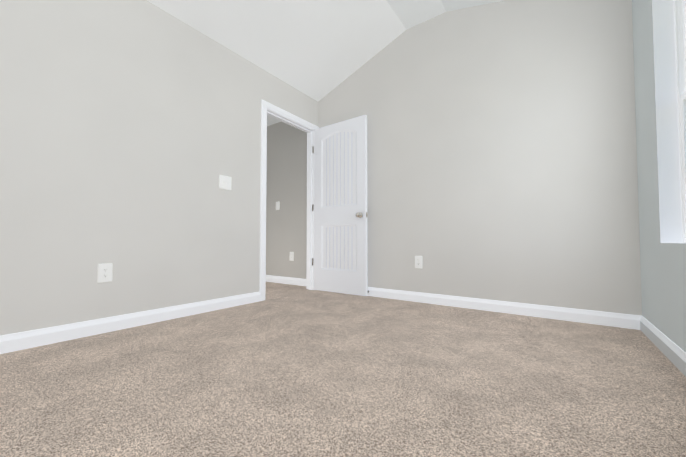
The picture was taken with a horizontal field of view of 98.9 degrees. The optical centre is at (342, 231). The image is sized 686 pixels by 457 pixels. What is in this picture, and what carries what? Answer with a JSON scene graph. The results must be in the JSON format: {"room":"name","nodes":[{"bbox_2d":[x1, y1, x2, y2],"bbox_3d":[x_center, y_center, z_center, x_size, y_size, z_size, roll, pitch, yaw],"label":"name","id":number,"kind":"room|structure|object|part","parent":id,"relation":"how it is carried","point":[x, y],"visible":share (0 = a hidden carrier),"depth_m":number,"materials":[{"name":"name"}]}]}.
{"room":"empty bedroom","nodes":[
{"label":"empty bedroom","id":0,"kind":"room"},
{"bbox_2d":[0,0,317,335],"bbox_3d":[-1.675,-0.561,2.072,0.115,2.496,4.451,-1,-2,36],"label":"wall","id":1,"kind":"structure","parent":0,"point":[130,131],"depth_m":2.10,"materials":[{"name":"paint"}]},
{"bbox_2d":[97,263,112,282],"bbox_3d":[-1.625,0.281,2.008,0.009,0.128,0.082,-1,-2,36],"label":"electrical outlet","id":2,"kind":"object","parent":1,"relation":"attached to","point":[105,270],"visible":1,"depth_m":2.00,"materials":[{"name":"white plastic"}]},
{"bbox_2d":[0,292,259,353],"bbox_3d":[-1.858,0.626,1.667,0.014,0.098,3.412,-1,-2,36],"label":"baseboard","id":3,"kind":"structure","parent":1,"relation":"attached to","point":[29,339],"depth_m":2.02,"materials":[{"name":"white wood"}]},
{"bbox_2d":[219,175,231,189],"bbox_3d":[-1.098,-0.464,2.756,0.020,0.128,0.128,-1,-2,36],"label":"light switch","id":4,"kind":"object","parent":1,"relation":"attached to","point":[224,182],"visible":1,"depth_m":2.75,"materials":[{"name":"white plastic"}]},
{"bbox_2d":[260,100,318,300],"bbox_3d":[-0.641,-0.329,3.490,0.132,2.125,0.919,-1,-2,36],"label":"door frame","id":5,"kind":"structure","parent":1,"relation":"attached to","point":[265,105],"depth_m":3.42,"materials":[{"name":"white wood"}]},
{"bbox_2d":[312,146,313,264],"bbox_3d":[-0.389,-0.339,3.782,0.023,1.539,0.003,-1,-2,36],"label":"door jamb hinge leaves","id":6,"kind":"object","parent":5,"relation":"attached to","point":[312,204],"visible":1,"depth_m":3.78,"materials":[{"name":"grey metal"}]},
{"bbox_2d":[314,115,367,295],"bbox_3d":[-0.043,-0.297,3.507,0.773,2.032,0.171,-1,-2,36],"label":"door","id":7,"kind":"structure","parent":5,"relation":"attached to","point":[340,207],"depth_m":3.48,"materials":[{"name":"white wood"}]},
{"bbox_3d":[0.226,-0.187,3.311,0.111,0.065,0.171,-1,-2,36],"label":"knob","id":8,"kind":"part","parent":7,"relation":"part of","materials":[{"name":"silver metal"}]},
{"bbox_2d":[267,115,280,125],"bbox_3d":[-2.026,-1.728,3.765,2.385,0.060,2.400,-1,-2,36],"label":"ceiling","id":9,"kind":"structure","parent":0,"point":[271,121],"depth_m":4.46,"materials":[{"name":"paint"}]},
{"bbox_2d":[266,122,306,278],"bbox_3d":[-1.246,-0.457,4.712,2.500,2.460,0.115,-1,-2,36],"label":"wall","id":10,"kind":"structure","parent":0,"point":[286,188],"depth_m":4.35,"materials":[{"name":"paint"}]},
{"bbox_2d":[276,202,279,209],"bbox_3d":[-0.997,-0.396,4.449,0.082,0.128,0.020,-1,-2,36],"label":"light switch","id":11,"kind":"object","parent":10,"relation":"attached to","point":[277,205],"visible":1,"depth_m":4.45,"materials":[{"name":"white plastic"}]},
{"bbox_2d":[266,275,305,285],"bbox_3d":[-1.283,0.722,4.622,2.500,0.098,0.014,-1,-2,36],"label":"baseboard","id":12,"kind":"structure","parent":10,"relation":"attached to","point":[288,280],"depth_m":4.28,"materials":[{"name":"white wood"}]},
{"bbox_2d":[290,252,293,260],"bbox_3d":[-0.746,0.354,4.251,0.082,0.128,0.009,-1,-2,36],"label":"outlet","id":13,"kind":"object","parent":10,"relation":"attached to","point":[291,256],"visible":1,"depth_m":4.24,"materials":[{"name":"white plastic"}]},
{"bbox_2d":[147,0,503,100],"bbox_3d":[-0.358,-2.116,1.248,3.443,0.759,4.736,-1,-2,36],"label":"ceiling","id":14,"kind":"structure","parent":0,"point":[317,50],"depth_m":2.88,"materials":[{"name":"paint"}]},
{"bbox_2d":[0,282,685,456],"bbox_3d":[-1.315,0.712,1.882,5.843,0.060,5.000,-1,-2,36],"label":"floor","id":15,"kind":"structure","parent":0,"point":[284,370],"depth_m":1.25,"materials":[{"name":"carpet"}]},
{"bbox_2d":[318,0,641,315],"bbox_3d":[0.966,-0.760,2.994,3.108,2.955,0.115,-1,-2,36],"label":"wall","id":16,"kind":"structure","parent":0,"point":[501,153],"depth_m":2.58,"materials":[{"name":"paint"}]},
{"bbox_2d":[415,256,421,268],"bbox_3d":[0.775,0.311,3.019,0.082,0.128,0.009,-1,-2,36],"label":"electrical outlet","id":17,"kind":"object","parent":16,"relation":"attached to","point":[418,261],"visible":1,"depth_m":3.02,"materials":[{"name":"white plastic"}]},
{"bbox_2d":[368,287,640,329],"bbox_3d":[0.882,0.667,2.928,2.992,0.098,0.014,-1,-2,36],"label":"baseboard","id":18,"kind":"structure","parent":16,"relation":"attached to","point":[628,321],"depth_m":2.48,"materials":[{"name":"white wood"}]},
{"bbox_2d":[632,0,685,351],"bbox_3d":[0.870,-0.667,0.248,0.163,2.590,4.451,-1,-2,36],"label":"wall","id":19,"kind":"structure","parent":0,"point":[663,280],"depth_m":1.80,"materials":[{"name":"paint"}]},
{"bbox_2d":[640,316,685,375],"bbox_3d":[0.832,0.581,0.306,0.014,0.098,4.336,-1,-2,36],"label":"baseboard","id":20,"kind":"structure","parent":19,"relation":"attached to","point":[671,351],"depth_m":1.60,"materials":[{"name":"white wood"}]},
{"bbox_2d":[652,0,685,243],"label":"window","id":21,"kind":"structure","parent":19,"relation":"in","point":[680,39],"depth_m":1.63,"materials":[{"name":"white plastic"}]},
{"bbox_3d":[1.613,-0.370,1.234,0.024,0.790,0.934,-1,-2,36],"label":"window sash","id":22,"kind":"part","parent":21,"relation":"part of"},
{"bbox_3d":[1.635,-1.117,1.244,0.024,0.778,0.934,-1,-2,36],"label":"window sash","id":23,"kind":"part","parent":21,"relation":"part of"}
]}

